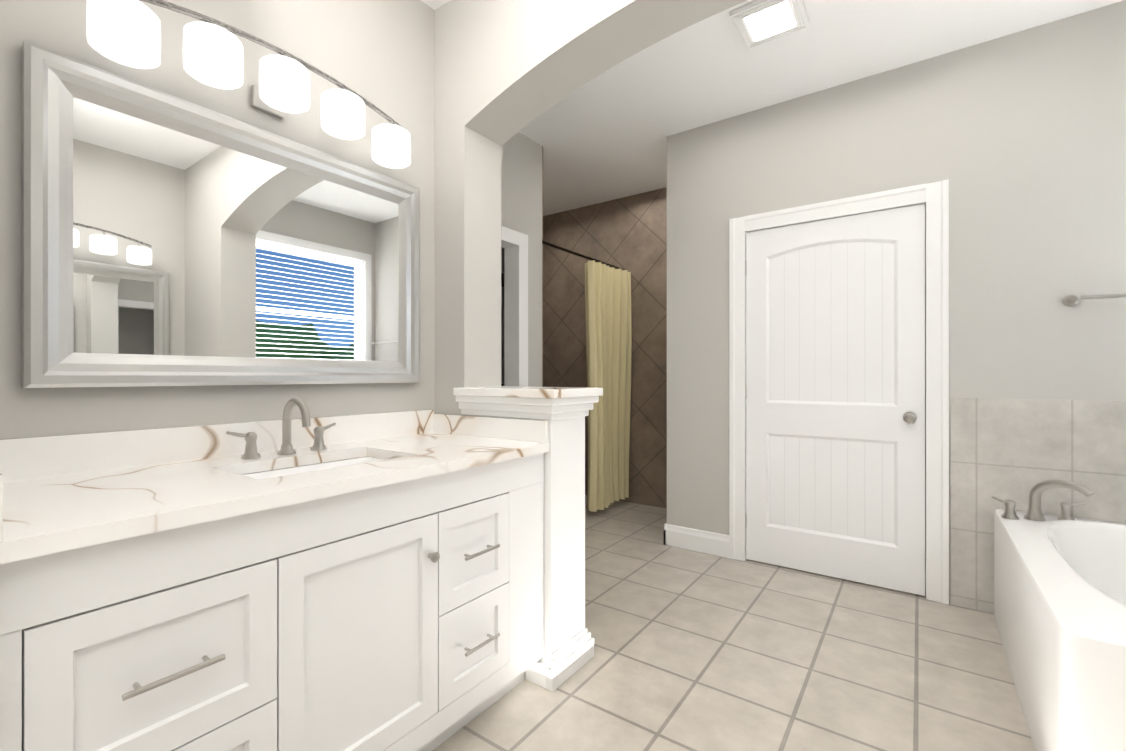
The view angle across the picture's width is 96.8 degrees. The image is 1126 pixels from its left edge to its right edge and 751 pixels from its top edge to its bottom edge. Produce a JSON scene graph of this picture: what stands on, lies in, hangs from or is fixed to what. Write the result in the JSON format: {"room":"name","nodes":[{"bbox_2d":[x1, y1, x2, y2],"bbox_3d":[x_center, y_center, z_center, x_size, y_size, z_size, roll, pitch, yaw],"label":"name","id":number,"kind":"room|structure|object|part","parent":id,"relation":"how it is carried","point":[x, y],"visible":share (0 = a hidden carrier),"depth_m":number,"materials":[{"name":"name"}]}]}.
{"room":"bathroom","nodes":[
{"label":"bathroom","id":0,"kind":"room"},
{"bbox_2d":[0,0,434,438],"bbox_3d":[-1.562,-0.240,0.945,0.120,2.780,3.260,0,0,35],"label":"wall","id":1,"kind":"structure","parent":0,"point":[380,54],"depth_m":1.62,"materials":[{"name":"grey paint"}]},
{"bbox_2d":[0,469,7,540],"bbox_3d":[-1.106,0.200,0.927,0.637,0.100,0.020,0,0,35],"label":"backsplash","id":2,"kind":"structure","parent":1,"relation":"attached to","point":[3,476],"depth_m":0.83,"materials":[{"name":"white stone"}]},
{"bbox_2d":[0,409,433,480],"bbox_3d":[-0.964,0.200,1.658,0.020,0.100,1.336,0,0,35],"label":"backsplash","id":3,"kind":"structure","parent":1,"relation":"attached to","point":[46,456],"depth_m":1.39,"materials":[{"name":"white stone"}]},
{"bbox_2d":[22,40,418,387],"bbox_3d":[-0.953,-0.383,1.659,0.037,0.825,1.150,0,0,35],"label":"mirror","id":4,"kind":"object","parent":1,"relation":"attached to","point":[169,240],"visible":0.98,"depth_m":1.48,"materials":[{"name":"silver metal"}]},
{"bbox_3d":[-0.965,-0.383,1.667,0.007,0.657,0.982,0,0,35],"label":"glass","id":5,"kind":"part","parent":4,"relation":"part of","materials":[{"name":"white"}]},
{"bbox_2d":[86,0,410,168],"bbox_3d":[-0.901,-0.920,1.598,0.193,0.214,0.926,0,0,35],"label":"sconce","id":6,"kind":"object","parent":1,"relation":"attached to","point":[126,32],"visible":1,"depth_m":1.44,"materials":[{"name":"white glass"}]},
{"bbox_3d":[-1.108,-0.870,1.264,0.142,0.115,0.142,0,0,35],"label":"lamp shade","id":7,"kind":"part","parent":6,"relation":"part of","materials":[{"name":"white glass"}]},
{"bbox_3d":[-0.994,-0.907,1.423,0.142,0.115,0.142,0,0,35],"label":"lamp shade","id":8,"kind":"part","parent":6,"relation":"part of","materials":[{"name":"white glass"}]},
{"bbox_3d":[-0.880,-0.920,1.583,0.142,0.115,0.142,0,0,35],"label":"lamp shade","id":9,"kind":"part","parent":6,"relation":"part of","materials":[{"name":"white glass"}]},
{"bbox_3d":[-0.767,-0.907,1.743,0.142,0.115,0.142,0,0,35],"label":"lamp shade","id":10,"kind":"part","parent":6,"relation":"part of","materials":[{"name":"white glass"}]},
{"bbox_3d":[-0.653,-0.870,1.902,0.142,0.115,0.142,0,0,35],"label":"lamp shade","id":11,"kind":"part","parent":6,"relation":"part of","materials":[{"name":"white glass"}]},
{"bbox_2d":[501,132,541,386],"bbox_3d":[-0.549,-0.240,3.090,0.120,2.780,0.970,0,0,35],"label":"wall","id":12,"kind":"structure","parent":0,"point":[516,182],"depth_m":3.35,"materials":[{"name":"grey paint"}]},
{"bbox_2d":[501,273,502,385],"bbox_3d":[-0.706,0.141,3.592,0.702,2.000,0.046,0,0,35],"label":"hall door","id":13,"kind":"structure","parent":12,"relation":"in","point":[501,286],"depth_m":3.40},
{"bbox_2d":[501,226,527,385],"bbox_3d":[-0.542,0.099,3.085,0.138,2.103,0.856,0,0,35],"label":"door frame","id":14,"kind":"structure","parent":12,"relation":"attached to","point":[511,314],"depth_m":3.36,"materials":[{"name":"white wood"}]},
{"bbox_2d":[542,146,542,386],"bbox_3d":[-0.539,-0.239,3.834,0.968,2.780,0.012,0,0,35],"label":"shower wall tile","id":15,"kind":"structure","parent":12,"relation":"attached to","point":[542,266],"depth_m":3.55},
{"bbox_2d":[542,240,623,269],"bbox_3d":[0.210,-0.949,4.052,0.022,0.022,1.234,0,0,35],"label":"curtain rod","id":16,"kind":"object","parent":15,"relation":"attached to","point":[566,250],"visible":0.66,"depth_m":3.86,"materials":[{"name":"grey metal"}]},
{"bbox_2d":[585,257,631,511],"bbox_3d":[0.384,0.063,4.261,0.169,2.056,0.600,0,0,35],"label":"shower curtain","id":17,"kind":"object","parent":16,"relation":"hanging from","point":[608,319],"visible":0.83,"depth_m":4.21,"materials":[{"name":"beige fabric"}]},
{"bbox_2d":[469,415,584,664],"bbox_3d":[-0.168,0.650,2.082,0.470,1.000,0.230,0,0,35],"label":"wall column","id":18,"kind":"structure","parent":0,"point":[564,539],"depth_m":1.92,"materials":[{"name":"white"}]},
{"bbox_2d":[435,0,747,414],"bbox_3d":[0.145,-0.240,1.859,4.640,2.780,0.230,0,0,35],"label":"wall","id":19,"kind":"structure","parent":0,"point":[506,70],"depth_m":2.13,"materials":[{"name":"grey paint"}]},
{"bbox_2d":[432,413,547,440],"bbox_3d":[-0.319,0.209,2.031,0.637,0.082,0.020,0,0,35],"label":"backsplash","id":20,"kind":"structure","parent":19,"relation":"attached to","point":[514,429],"depth_m":1.99,"materials":[{"name":"white stone"}]},
{"bbox_2d":[456,395,598,419],"bbox_3d":[-0.151,0.123,2.070,0.512,0.083,0.314,0,0,35],"label":"trim","id":21,"kind":"structure","parent":19,"relation":"attached to","point":[541,408],"depth_m":1.93,"materials":[{"name":"white wood"}]},
{"bbox_2d":[453,386,602,397],"bbox_3d":[-0.146,0.066,2.066,0.525,0.032,0.340,0,0,35],"label":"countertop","id":22,"kind":"structure","parent":21,"relation":"on","point":[532,392],"depth_m":1.92,"materials":[{"name":"white stone"}]},
{"bbox_2d":[525,628,593,691],"bbox_3d":[-0.157,1.091,2.074,0.498,0.118,0.286,0,0,35],"label":"baseboard","id":23,"kind":"structure","parent":19,"relation":"attached to","point":[571,657],"depth_m":1.88,"materials":[{"name":"white wood"}]},
{"bbox_2d":[432,495,1034,750],"bbox_3d":[-0.137,1.210,1.635,5.800,0.120,6.600,0,0,35],"label":"floor","id":24,"kind":"structure","parent":0,"point":[696,651],"depth_m":1.95,"materials":[{"name":"tile"}]},
{"bbox_2d":[0,449,548,750],"bbox_3d":[-0.707,0.716,1.475,0.650,0.868,1.376,0,0,35],"label":"bathroom vanity","id":25,"kind":"object","parent":24,"relation":"on","point":[363,582],"depth_m":1.11,"materials":[{"name":"painted wood"},{"name":"marble"},{"name":"brushed nickel"}]},
{"bbox_3d":[-0.742,0.552,0.942,0.020,0.301,0.378,0,0,35],"label":"drawer","id":26,"kind":"part","parent":25,"relation":"part of","materials":[{"name":"white wood"}]},
{"bbox_3d":[-0.720,0.553,0.926,0.034,0.010,0.154,0,0,35],"label":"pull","id":27,"kind":"part","parent":25,"relation":"part of","materials":[{"name":"silver metal"}]},
{"bbox_3d":[-0.742,0.843,0.942,0.020,0.273,0.378,0,0,35],"label":"drawer","id":28,"kind":"part","parent":25,"relation":"part of","materials":[{"name":"white wood"}]},
{"bbox_2d":[0,433,548,552],"bbox_3d":[-0.711,0.266,1.478,0.642,0.032,1.376,0,0,35],"label":"countertop","id":29,"kind":"structure","parent":25,"relation":"on","point":[69,506],"depth_m":1.14,"materials":[{"name":"white stone"}]},
{"bbox_2d":[224,397,339,460],"bbox_3d":[-0.839,0.159,1.566,0.160,0.182,0.336,0,0,35],"label":"faucet","id":30,"kind":"object","parent":29,"relation":"on","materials":[{"name":"silver metal"}]},
{"bbox_2d":[232,453,391,476],"bbox_3d":[-0.708,0.356,1.472,0.320,0.172,0.510,0,0,35],"label":"sink","id":31,"kind":"object","parent":29,"relation":"in","point":[345,458],"depth_m":1.58,"materials":[{"name":"white ceramic"}]},
{"bbox_3d":[-0.501,0.691,1.279,0.020,0.578,0.443,0,0,35],"label":"door","id":32,"kind":"part","parent":25,"relation":"part of","materials":[{"name":"white wood"}]},
{"bbox_3d":[-0.368,0.515,1.420,0.033,0.030,0.030,0,0,35],"label":"knob","id":33,"kind":"part","parent":25,"relation":"part of","materials":[{"name":"silver metal"}]},
{"bbox_3d":[-0.479,1.016,1.312,0.018,0.067,1.376,0,0,35],"label":"rail","id":34,"kind":"part","parent":25,"relation":"part of","materials":[{"name":"white wood"}]},
{"bbox_3d":[-0.281,0.552,1.588,0.020,0.301,0.306,0,0,35],"label":"drawer","id":35,"kind":"part","parent":25,"relation":"part of","materials":[{"name":"white wood"}]},
{"bbox_3d":[-0.281,0.843,1.587,0.020,0.273,0.306,0,0,35],"label":"drawer","id":36,"kind":"part","parent":25,"relation":"part of","materials":[{"name":"white wood"}]},
{"bbox_3d":[-0.259,0.553,1.572,0.034,0.010,0.146,0,0,35],"label":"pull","id":37,"kind":"part","parent":25,"relation":"part of","materials":[{"name":"silver metal"}]},
{"bbox_3d":[-0.259,0.842,1.572,0.034,0.010,0.146,0,0,35],"label":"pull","id":38,"kind":"part","parent":25,"relation":"part of","materials":[{"name":"silver metal"}]},
{"bbox_2d":[991,479,1125,750],"bbox_3d":[2.029,0.795,1.560,0.958,0.709,1.442,0,0,35],"label":"bathtub","id":39,"kind":"object","parent":24,"relation":"on","point":[1060,600],"visible":1,"depth_m":1.53,"materials":[{"name":"white ceramic"}]},
{"bbox_2d":[991,479,1093,520],"bbox_3d":[2.076,0.537,2.177,0.319,0.192,0.199,0,0,35],"label":"faucet","id":40,"kind":"object","parent":39,"relation":"on","point":[1034,512],"depth_m":2.18,"materials":[{"name":"silver metal"}]},
{"bbox_2d":[422,0,1123,215],"bbox_3d":[-0.137,-1.690,1.636,5.800,0.120,6.600,0,0,35],"label":"ceiling","id":41,"kind":"structure","parent":0,"point":[601,138],"depth_m":2.70,"materials":[{"name":"white paint"}]},
{"bbox_2d":[730,0,808,48],"bbox_3d":[0.941,-1.612,2.269,0.280,0.033,0.280,0,0,35],"label":"recessed light","id":42,"kind":"object","parent":41,"relation":"in","point":[757,22],"visible":1,"depth_m":2.25,"materials":[{"name":"white"}]},
{"bbox_2d":[667,0,1125,603],"bbox_3d":[1.865,-0.240,2.653,2.760,2.780,0.120,0,0,35],"label":"wall","id":43,"kind":"structure","parent":0,"point":[1017,140],"depth_m":2.47,"materials":[{"name":"grey paint"}]},
{"bbox_2d":[664,523,728,557],"bbox_3d":[0.871,1.081,3.278,0.446,0.140,0.016,0,0,35],"label":"baseboard","id":44,"kind":"structure","parent":43,"relation":"attached to","point":[708,542],"depth_m":3.26,"materials":[{"name":"white wood"}]},
{"bbox_2d":[746,204,924,595],"bbox_3d":[1.488,0.126,2.819,0.900,2.029,0.088,0,0,35],"label":"door","id":45,"kind":"structure","parent":43,"relation":"in","point":[899,424],"depth_m":2.77,"materials":[{"name":"painted wood"},{"name":"brushed nickel"}]},
{"bbox_3d":[1.798,0.220,2.590,0.060,0.060,0.076,0,0,35],"label":"knob","id":46,"kind":"part","parent":45,"relation":"part of","materials":[{"name":"silver metal"}]},
{"bbox_2d":[729,179,948,604],"bbox_3d":[1.531,0.083,2.880,1.092,2.135,0.138,0,0,35],"label":"door frame","id":47,"kind":"structure","parent":43,"relation":"attached to","point":[934,196],"depth_m":2.57,"materials":[{"name":"white wood"}]},
{"bbox_2d":[951,397,1125,613],"bbox_3d":[2.402,0.630,2.190,1.110,1.040,0.010,0,0,35],"label":"wall tile","id":48,"kind":"structure","parent":43,"relation":"attached to","point":[1016,450],"depth_m":2.36,"materials":[{"name":"beige tile"}]},
{"bbox_2d":[1063,293,1125,305],"bbox_3d":[2.521,-0.340,2.056,0.652,0.051,0.088,0,0,35],"label":"towel rail","id":49,"kind":"object","parent":43,"relation":"attached to","point":[1070,300],"visible":1,"depth_m":2.19,"materials":[{"name":"silver metal"}]},
{"bbox_3d":[2.277,-0.340,2.231,0.052,0.051,0.088,0,0,35],"label":"post","id":50,"kind":"part","parent":49,"relation":"part of","materials":[{"name":"silver metal"}]},
{"bbox_2d":[925,209,925,557],"bbox_3d":[2.315,-0.240,3.180,2.640,2.780,0.100,0,0,35],"label":"wall","id":51,"kind":"structure","parent":0,"point":[925,383],"depth_m":3.14,"materials":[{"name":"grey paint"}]},
{"bbox_3d":[0.530,-0.239,4.673,2.000,2.780,0.120,0,0,35],"label":"wall","id":52,"kind":"structure","parent":0,"visible":0},
{"bbox_2d":[543,187,666,507],"bbox_3d":[0.492,-0.239,4.619,1.760,2.780,0.012,0,0,35],"label":"shower wall tile","id":53,"kind":"structure","parent":52,"relation":"attached to","point":[629,233],"depth_m":4.51,"materials":[{"name":"brown tile"}]}
]}

